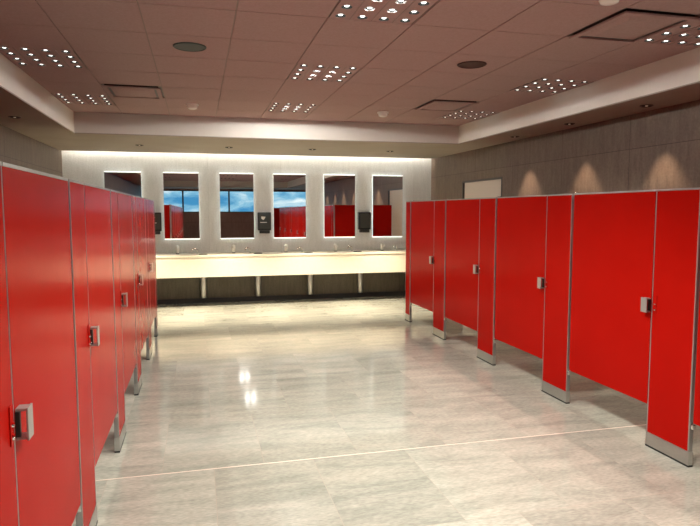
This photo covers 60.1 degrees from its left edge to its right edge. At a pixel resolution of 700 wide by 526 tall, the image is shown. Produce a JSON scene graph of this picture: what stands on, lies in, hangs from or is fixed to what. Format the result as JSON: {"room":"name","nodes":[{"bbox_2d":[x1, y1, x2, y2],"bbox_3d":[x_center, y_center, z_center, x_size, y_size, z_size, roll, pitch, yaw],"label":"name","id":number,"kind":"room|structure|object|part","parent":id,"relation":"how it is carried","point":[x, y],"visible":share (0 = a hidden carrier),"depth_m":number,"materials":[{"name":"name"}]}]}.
{"room":"public restroom","nodes":[
{"label":"public restroom","id":0,"kind":"room"},
{"bbox_2d":[0,124,62,176],"bbox_3d":[-2.829,-0.058,1.982,0.120,3.090,17.420,-1,5,-14],"label":"wall","id":1,"kind":"structure","parent":0,"point":[16,148],"depth_m":8.18,"materials":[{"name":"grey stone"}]},
{"bbox_2d":[0,53,100,150],"bbox_3d":[-2.427,-1.363,1.889,0.670,0.375,17.060,-1,5,-14],"label":"ceiling soffit","id":2,"kind":"structure","parent":1,"relation":"attached to","point":[45,119],"depth_m":6.53,"materials":[{"name":"white paint"}]},
{"bbox_2d":[62,151,430,299],"bbox_3d":[-1.652,-0.846,11.164,6.660,3.090,0.120,-1,5,-14],"label":"wall","id":3,"kind":"structure","parent":0,"point":[89,167],"depth_m":11.12,"materials":[{"name":"grey paint"}]},
{"bbox_2d":[104,171,141,196],"bbox_3d":[-3.925,-0.990,10.489,0.600,1.185,0.049,-1,5,-14],"label":"mirror","id":4,"kind":"object","parent":3,"relation":"attached to","point":[121,181],"visible":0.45,"depth_m":10.44,"materials":[{"name":"silver glass"}]},
{"bbox_2d":[155,212,161,233],"bbox_3d":[-3.431,-0.694,10.603,0.240,0.385,0.119,-1,5,-14],"label":"dispenser","id":5,"kind":"object","parent":3,"relation":"attached to","point":[158,218],"visible":0.42,"depth_m":10.57,"materials":[{"name":"black plastic"}]},
{"bbox_2d":[163,172,199,239],"bbox_3d":[-2.987,-1.011,10.724,0.600,1.185,0.049,-1,5,-14],"label":"mirror","id":6,"kind":"object","parent":3,"relation":"attached to","point":[181,189],"visible":1,"depth_m":10.70,"materials":[{"name":"grey mirror"}]},
{"bbox_2d":[219,173,253,238],"bbox_3d":[-2.050,-1.032,10.959,0.600,1.185,0.049,-1,5,-14],"label":"mirror","id":7,"kind":"object","parent":3,"relation":"attached to","point":[236,189],"visible":1,"depth_m":10.94,"materials":[{"name":"grey mirror"}]},
{"bbox_2d":[257,212,270,232],"bbox_3d":[-1.569,-0.735,11.070,0.240,0.385,0.119,-1,5,-14],"label":"dispenser","id":8,"kind":"object","parent":3,"relation":"attached to","point":[263,218],"visible":1,"depth_m":11.02,"materials":[{"name":"black plastic"}]},
{"bbox_2d":[74,112,458,157],"bbox_3d":[-1.268,-2.033,9.690,5.400,0.375,2.440,-1,5,-14],"label":"ceiling soffit","id":9,"kind":"structure","parent":3,"relation":"attached to","point":[109,132],"depth_m":8.74,"materials":[{"name":"white paint"}]},
{"bbox_2d":[157,291,404,304],"bbox_3d":[-1.632,0.657,11.220,6.660,0.085,0.030,-1,5,-14],"label":"baseboard","id":10,"kind":"structure","parent":3,"relation":"attached to","point":[394,293],"depth_m":11.28,"materials":[{"name":"black rubber"}]},
{"bbox_2d":[156,250,405,297],"bbox_3d":[-1.564,0.223,10.908,6.650,0.808,0.590,-1,5,-14],"label":"countertop","id":11,"kind":"structure","parent":3,"relation":"attached to","point":[181,265],"depth_m":10.73,"materials":[{"name":"stone"}]},
{"bbox_3d":[-2.641,0.416,10.898,0.110,0.428,0.110,-1,5,-14],"label":"support leg","id":12,"kind":"part","parent":11,"relation":"part of","materials":[{"name":"metal"}]},
{"bbox_3d":[-1.694,0.395,11.135,0.110,0.428,0.110,-1,5,-14],"label":"support leg","id":13,"kind":"part","parent":11,"relation":"part of","materials":[{"name":"metal"}]},
{"bbox_2d":[156,250,405,257],"bbox_3d":[-1.564,-0.162,10.875,6.650,0.035,0.590,-1,5,-14],"label":"countertop","id":14,"kind":"structure","parent":11,"relation":"on","point":[292,253],"depth_m":10.77,"materials":[{"name":"white stone"}]},
{"bbox_3d":[-0.753,0.374,11.371,0.110,0.428,0.110,-1,5,-14],"label":"support leg","id":15,"kind":"part","parent":11,"relation":"part of","materials":[{"name":"metal"}]},
{"bbox_3d":[0.192,0.353,11.608,0.110,0.428,0.110,-1,5,-14],"label":"support leg","id":16,"kind":"part","parent":11,"relation":"part of","materials":[{"name":"metal"}]},
{"bbox_2d":[273,174,305,237],"bbox_3d":[-1.118,-1.052,11.193,0.600,1.185,0.049,-1,5,-14],"label":"mirror","id":17,"kind":"object","parent":3,"relation":"attached to","point":[289,190],"visible":1,"depth_m":11.17,"materials":[{"name":"grey mirror"}]},
{"bbox_2d":[324,174,354,237],"bbox_3d":[-0.199,-1.073,11.423,0.600,1.185,0.049,-1,5,-14],"label":"mirror","id":18,"kind":"object","parent":3,"relation":"attached to","point":[339,190],"visible":1,"depth_m":11.40,"materials":[{"name":"grey mirror"}]},
{"bbox_2d":[358,212,370,231],"bbox_3d":[0.273,-0.776,11.532,0.240,0.385,0.117,-1,5,-14],"label":"dispenser","id":19,"kind":"object","parent":3,"relation":"attached to","point":[364,218],"visible":1,"depth_m":11.48,"materials":[{"name":"black plastic"}]},
{"bbox_2d":[372,175,402,236],"bbox_3d":[0.721,-1.093,11.653,0.600,1.185,0.049,-1,5,-14],"label":"mirror","id":20,"kind":"object","parent":3,"relation":"attached to","point":[387,190],"visible":1,"depth_m":11.63,"materials":[{"name":"grey mirror"}]},
{"bbox_2d":[0,0,699,125],"bbox_3d":[1.302,-1.620,2.891,8.400,0.160,17.420,-1,5,-14],"label":"ceiling","id":21,"kind":"structure","parent":0,"point":[245,66],"depth_m":4.91,"materials":[{"name":"tile"}]},
{"bbox_2d":[0,46,86,68],"bbox_3d":[-2.583,-1.740,5.093,0.588,0.038,0.640,-1,5,-14],"label":"recessed light","id":22,"kind":"object","parent":21,"relation":"in","point":[17,56],"visible":0.92,"depth_m":5.07,"materials":[{"name":"glass"},{"name":"metal"}]},
{"bbox_2d":[51,93,115,105],"bbox_3d":[-3.059,-1.901,6.977,0.588,0.038,0.640,-1,5,-14],"label":"recessed light","id":23,"kind":"object","parent":21,"relation":"in","point":[64,98],"visible":0.93,"depth_m":6.97,"materials":[{"name":"tile"}]},
{"bbox_2d":[102,84,163,99],"bbox_3d":[-2.319,-1.841,6.496,0.584,0.042,0.634,-1,5,-14],"label":"ceiling vent","id":24,"kind":"object","parent":21,"relation":"in","point":[113,90],"visible":0.98,"depth_m":6.40,"materials":[{"name":"metal"}]},
{"bbox_3d":[-2.319,-1.827,6.497,0.432,0.016,0.482,-1,5,-14],"label":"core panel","id":25,"kind":"part","parent":24,"relation":"part of","materials":[{"name":"metal"}]},
{"bbox_2d":[173,42,206,51],"bbox_3d":[-1.255,-1.690,4.734,0.256,0.010,0.256,-1,5,-14],"label":"ceiling speaker","id":26,"kind":"object","parent":21,"relation":"attached to","point":[183,46],"visible":1,"depth_m":4.71,"materials":[{"name":"grey metal"}]},
{"bbox_2d":[175,44,203,50],"bbox_3d":[-1.255,-1.688,4.734,0.220,0.002,0.220,3,6,35],"label":"grille","id":27,"kind":"object","parent":26,"relation":"attached to","point":[183,47],"depth_m":4.73,"materials":[{"name":"grey metal"}]},
{"bbox_2d":[186,103,198,109],"bbox_3d":[-1.899,-1.881,7.287,0.150,0.066,0.150,-1,5,-14],"label":"smoke detector","id":28,"kind":"object","parent":21,"relation":"attached to","point":[192,106],"visible":1,"depth_m":7.24,"materials":[{"name":"white plastic"}]},
{"bbox_2d":[265,103,318,112],"bbox_3d":[-0.732,-1.953,7.560,0.588,0.038,0.640,-1,5,-14],"label":"recessed light","id":29,"kind":"object","parent":21,"relation":"in","point":[274,107],"visible":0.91,"depth_m":7.52,"materials":[{"name":"tile"}]},
{"bbox_2d":[287,64,361,81],"bbox_3d":[-0.256,-1.792,5.676,0.588,0.038,0.640,-1,5,-14],"label":"recessed light","id":30,"kind":"object","parent":21,"relation":"in","point":[301,71],"visible":0.91,"depth_m":5.66,"materials":[{"name":"tile"}]},
{"bbox_2d":[377,111,388,116],"bbox_3d":[0.428,-1.933,7.870,0.150,0.066,0.150,-1,5,-14],"label":"smoke detector","id":31,"kind":"object","parent":21,"relation":"attached to","point":[380,113],"visible":1,"depth_m":7.82,"materials":[{"name":"white plastic"}]},
{"bbox_2d":[329,0,439,24],"bbox_3d":[0.220,-1.631,3.792,0.588,0.038,0.640,-1,5,-14],"label":"recessed light","id":32,"kind":"object","parent":21,"relation":"in","point":[392,11],"visible":1,"depth_m":3.89,"materials":[{"name":"tile"}]},
{"bbox_2d":[416,99,478,111],"bbox_3d":[1.172,-1.918,7.371,0.584,0.042,0.634,-1,5,-14],"label":"ceiling vent","id":33,"kind":"object","parent":21,"relation":"in","point":[432,105],"visible":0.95,"depth_m":7.29,"materials":[{"name":"metal"}]},
{"bbox_3d":[1.172,-1.905,7.372,0.432,0.016,0.482,-1,5,-14],"label":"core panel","id":34,"kind":"part","parent":33,"relation":"part of","materials":[{"name":"metal"}]},
{"bbox_2d":[440,111,499,119],"bbox_3d":[1.595,-2.005,8.144,0.588,0.038,0.640,-1,5,-14],"label":"recessed light","id":35,"kind":"object","parent":21,"relation":"in","point":[476,115],"visible":0.91,"depth_m":8.16,"materials":[{"name":"tile"}]},
{"bbox_2d":[457,61,486,68],"bbox_3d":[1.072,-1.742,5.317,0.256,0.010,0.256,-1,5,-14],"label":"ceiling speaker","id":36,"kind":"object","parent":21,"relation":"attached to","point":[468,64],"visible":1,"depth_m":5.29,"materials":[{"name":"brown metal"}]},
{"bbox_2d":[459,62,484,67],"bbox_3d":[1.072,-1.740,5.317,0.220,0.002,0.220,3,6,35],"label":"grille","id":37,"kind":"object","parent":36,"relation":"attached to","point":[463,64],"depth_m":5.29,"materials":[{"name":"brown metal"}]},
{"bbox_2d":[510,78,593,93],"bbox_3d":[2.071,-1.844,6.259,0.588,0.038,0.640,-1,5,-14],"label":"recessed light","id":38,"kind":"object","parent":21,"relation":"in","point":[543,85],"visible":0.82,"depth_m":6.25,"materials":[{"name":"tile"}]},
{"bbox_2d":[599,0,619,5],"bbox_3d":[1.541,-1.566,3.588,0.150,0.066,0.150,-1,5,-14],"label":"smoke detector","id":39,"kind":"object","parent":21,"relation":"attached to","point":[602,2],"visible":1,"depth_m":3.57,"materials":[{"name":"white plastic"}]},
{"bbox_2d":[569,8,698,43],"bbox_3d":[1.965,-1.650,4.231,0.584,0.042,0.634,-1,5,-14],"label":"ceiling vent","id":40,"kind":"object","parent":21,"relation":"in","point":[627,25],"visible":0.96,"depth_m":4.15,"materials":[{"name":"metal"}]},
{"bbox_3d":[1.965,-1.637,4.232,0.432,0.016,0.482,-1,5,-14],"label":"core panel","id":41,"kind":"part","parent":40,"relation":"part of","materials":[{"name":"tile"}]},
{"bbox_2d":[642,17,699,46],"bbox_3d":[2.547,-1.683,4.375,0.588,0.038,0.640,-1,5,-14],"label":"recessed light","id":42,"kind":"object","parent":21,"relation":"in","point":[688,34],"visible":0.8,"depth_m":4.50,"materials":[{"name":"tile"}]},
{"bbox_2d":[72,296,699,525],"bbox_3d":[1.321,1.440,3.148,8.630,0.100,17.400,-1,5,-14],"label":"floor","id":43,"kind":"structure","parent":0,"point":[225,384],"depth_m":4.49,"materials":[{"name":"tile"}]},
{"bbox_2d":[0,161,18,525],"bbox_3d":[-1.635,0.667,1.016,1.670,1.808,1.340,-1,5,-14],"label":"stall","id":44,"kind":"object","parent":43,"relation":"on","point":[9,508],"visible":1,"depth_m":1.78,"materials":[{"name":"red laminate"}]},
{"bbox_2d":[2,162,97,525],"bbox_3d":[-1.962,0.556,2.312,1.670,1.808,1.340,-1,5,-14],"label":"stall","id":45,"kind":"object","parent":43,"relation":"on","point":[45,221],"visible":1,"depth_m":2.31,"materials":[{"name":"red laminate"}]},
{"bbox_3d":[-1.153,-0.331,2.233,0.028,0.012,0.938,-1,5,-14],"label":"trim","id":46,"kind":"part","parent":45,"relation":"part of","materials":[{"name":"grey metal"}]},
{"bbox_3d":[-1.276,0.473,2.787,0.031,1.684,0.012,-1,5,-14],"label":"edge trim","id":47,"kind":"part","parent":45,"relation":"part of","materials":[{"name":"grey metal"}]},
{"bbox_3d":[-1.321,-0.387,2.890,0.032,0.012,0.375,-1,5,-14],"label":"trim","id":48,"kind":"part","parent":45,"relation":"part of","materials":[{"name":"grey metal"}]},
{"bbox_3d":[-1.365,0.443,3.139,0.031,1.684,0.009,-1,5,-14],"label":"edge trim","id":49,"kind":"part","parent":45,"relation":"part of","materials":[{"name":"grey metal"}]},
{"bbox_2d":[84,183,125,465],"bbox_3d":[-2.290,0.445,3.609,1.670,1.808,1.340,-1,5,-14],"label":"stall","id":50,"kind":"object","parent":43,"relation":"on","point":[101,204],"visible":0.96,"depth_m":3.66,"materials":[{"name":"red plastic"}]},
{"bbox_3d":[-1.480,-0.442,3.529,0.028,0.012,0.938,-1,5,-14],"label":"trim","id":51,"kind":"part","parent":50,"relation":"part of","materials":[{"name":"grey metal"}]},
{"bbox_3d":[-1.603,0.362,4.083,0.031,1.684,0.012,-1,5,-14],"label":"edge trim","id":52,"kind":"part","parent":50,"relation":"part of","materials":[{"name":"grey metal"}]},
{"bbox_3d":[-1.692,0.332,4.436,0.031,1.684,0.009,-1,5,-14],"label":"edge trim","id":53,"kind":"part","parent":50,"relation":"part of","materials":[{"name":"grey metal"}]},
{"bbox_2d":[118,191,141,395],"bbox_3d":[-2.617,0.334,4.906,1.670,1.808,1.340,-1,5,-14],"label":"stall","id":54,"kind":"object","parent":43,"relation":"on","point":[127,213],"visible":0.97,"depth_m":5.02,"materials":[{"name":"red plastic"}]},
{"bbox_3d":[-1.931,0.251,5.380,0.031,1.684,0.012,-1,5,-14],"label":"edge trim","id":55,"kind":"part","parent":54,"relation":"part of","materials":[{"name":"grey metal"}]},
{"bbox_2d":[136,196,151,359],"bbox_3d":[-2.945,0.224,6.202,1.670,1.808,1.340,-1,5,-14],"label":"stall","id":56,"kind":"object","parent":43,"relation":"on","point":[141,203],"visible":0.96,"depth_m":6.35,"materials":[{"name":"red plastic"}]},
{"bbox_3d":[-2.258,0.140,6.677,0.031,1.684,0.012,-1,5,-14],"label":"edge trim","id":57,"kind":"part","parent":56,"relation":"part of","materials":[{"name":"grey metal"}]},
{"bbox_2d":[147,199,157,336],"bbox_3d":[-3.248,0.121,7.401,1.670,1.808,1.138,-1,5,-14],"label":"stall","id":58,"kind":"object","parent":43,"relation":"on","point":[151,212],"visible":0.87,"depth_m":7.59,"materials":[{"name":"red laminate"}]},
{"bbox_3d":[-2.577,0.032,7.938,0.031,1.684,0.012,-1,5,-14],"label":"edge trim","id":59,"kind":"part","parent":58,"relation":"part of","materials":[{"name":"grey metal"}]},
{"bbox_2d":[95,424,646,480],"bbox_3d":[0.153,1.303,4.155,6.660,0.001,0.010,-1,5,-14],"label":"trim","id":60,"kind":"structure","parent":43,"relation":"in","point":[645,424],"depth_m":4.12,"materials":[{"name":"beige"}]},
{"bbox_2d":[405,200,433,321],"bbox_3d":[1.641,-0.002,8.792,1.440,1.808,1.116,-1,5,-14],"label":"stall","id":61,"kind":"object","parent":43,"relation":"on","point":[419,214],"visible":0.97,"depth_m":8.58,"materials":[{"name":"red laminate"}]},
{"bbox_3d":[0.858,-0.075,9.158,0.031,1.684,0.009,-1,5,-14],"label":"edge trim","id":62,"kind":"part","parent":61,"relation":"part of","materials":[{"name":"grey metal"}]},
{"bbox_3d":[0.904,-0.059,8.975,0.031,1.684,0.012,-1,5,-14],"label":"edge trim","id":63,"kind":"part","parent":61,"relation":"part of","materials":[{"name":"grey metal"}]},
{"bbox_2d":[432,198,479,339],"bbox_3d":[1.940,0.099,7.606,1.440,1.808,1.335,-1,5,-14],"label":"stall","id":64,"kind":"object","parent":43,"relation":"on","point":[456,221],"visible":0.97,"depth_m":7.38,"materials":[{"name":"red laminate"}]},
{"bbox_3d":[1.222,0.048,7.719,0.031,1.684,0.012,-1,5,-14],"label":"edge trim","id":65,"kind":"part","parent":64,"relation":"part of","materials":[{"name":"grey metal"}]},
{"bbox_3d":[1.340,-0.009,7.234,0.024,1.488,0.926,-1,5,-14],"label":"door","id":66,"kind":"part","parent":64,"relation":"part of","materials":[{"name":"red laminate"}]},
{"bbox_3d":[1.339,-0.756,7.169,0.028,0.012,0.926,-1,5,-14],"label":"trim","id":67,"kind":"part","parent":64,"relation":"part of","materials":[{"name":"grey metal"}]},
{"bbox_2d":[477,195,546,365],"bbox_3d":[2.266,0.210,6.314,1.440,1.808,1.335,-1,5,-14],"label":"stall","id":68,"kind":"object","parent":43,"relation":"on","point":[512,229],"visible":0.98,"depth_m":6.06,"materials":[{"name":"red plastic"}]},
{"bbox_3d":[1.457,0.128,6.786,0.031,1.684,0.009,-1,5,-14],"label":"edge trim","id":69,"kind":"part","parent":68,"relation":"part of","materials":[{"name":"grey metal"}]},
{"bbox_3d":[1.548,0.159,6.427,0.031,1.684,0.012,-1,5,-14],"label":"edge trim","id":70,"kind":"part","parent":68,"relation":"part of","materials":[{"name":"grey metal"}]},
{"bbox_3d":[1.666,-0.646,5.878,0.028,0.012,0.926,-1,5,-14],"label":"trim","id":71,"kind":"part","parent":68,"relation":"part of","materials":[{"name":"grey metal"}]},
{"bbox_2d":[541,190,656,403],"bbox_3d":[2.592,0.320,5.022,1.440,1.808,1.335,-1,5,-14],"label":"stall","id":72,"kind":"object","parent":43,"relation":"on","point":[599,256],"visible":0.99,"depth_m":4.74,"materials":[{"name":"red plastic"}]},
{"bbox_3d":[1.784,0.238,5.494,0.031,1.684,0.009,-1,5,-14],"label":"edge trim","id":73,"kind":"part","parent":72,"relation":"part of","materials":[{"name":"grey metal"}]},
{"bbox_3d":[1.829,-0.591,5.241,0.032,0.012,0.382,-1,5,-14],"label":"trim","id":74,"kind":"part","parent":72,"relation":"part of","materials":[{"name":"grey metal"}]},
{"bbox_3d":[1.874,0.269,5.135,0.031,1.684,0.012,-1,5,-14],"label":"edge trim","id":75,"kind":"part","parent":72,"relation":"part of","materials":[{"name":"grey metal"}]},
{"bbox_3d":[1.992,-0.535,4.586,0.028,0.012,0.926,-1,5,-14],"label":"trim","id":76,"kind":"part","parent":72,"relation":"part of","materials":[{"name":"grey metal"}]},
{"bbox_2d":[645,187,699,466],"bbox_3d":[2.919,0.431,3.730,1.440,1.808,1.335,-1,5,-14],"label":"partition panel","id":77,"kind":"object","parent":43,"relation":"on","point":[673,405],"visible":1,"depth_m":3.99,"materials":[{"name":"red plastic"}]},
{"bbox_3d":[2.110,0.349,4.202,0.031,1.684,0.009,-1,5,-14],"label":"edge trim","id":78,"kind":"part","parent":77,"relation":"part of","materials":[{"name":"grey metal"}]},
{"bbox_3d":[2.155,-0.481,3.949,0.032,0.012,0.382,-1,5,-14],"label":"trim","id":79,"kind":"part","parent":77,"relation":"part of","materials":[{"name":"grey metal"}]},
{"bbox_3d":[2.201,0.380,3.843,0.031,1.684,0.012,-1,5,-14],"label":"edge trim","id":80,"kind":"part","parent":77,"relation":"part of","materials":[{"name":"grey metal"}]},
{"bbox_3d":[2.319,0.323,3.358,0.024,1.488,0.926,-1,5,-14],"label":"door","id":81,"kind":"part","parent":77,"relation":"part of","materials":[{"name":"red laminate"}]},
{"bbox_2d":[431,100,699,199],"bbox_3d":[4.590,-0.223,3.841,1.860,3.090,17.420,-1,5,-14],"label":"wall","id":82,"kind":"structure","parent":0,"point":[659,148],"depth_m":6.98,"materials":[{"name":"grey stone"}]},
{"bbox_2d":[462,177,501,198],"bbox_3d":[2.158,-0.277,9.877,0.121,2.170,1.420,-1,5,-14],"label":"door","id":83,"kind":"structure","parent":82,"relation":"in","point":[488,187],"depth_m":9.79,"materials":[{"name":"beige"}]},
{"bbox_2d":[407,47,699,158],"bbox_3d":[3.421,-1.493,3.355,0.590,0.375,17.060,-1,5,-14],"label":"ceiling soffit","id":84,"kind":"structure","parent":82,"relation":"attached to","point":[673,80],"depth_m":6.17,"materials":[{"name":"white paint"}]},
{"bbox_2d":[639,104,653,106],"bbox_3d":[2.854,-1.511,5.818,0.124,0.009,0.124,-1,5,-14],"label":"recessed light","id":85,"kind":"object","parent":84,"relation":"in","point":[647,105],"visible":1,"depth_m":5.78,"materials":[{"name":"black metal"}]}
]}

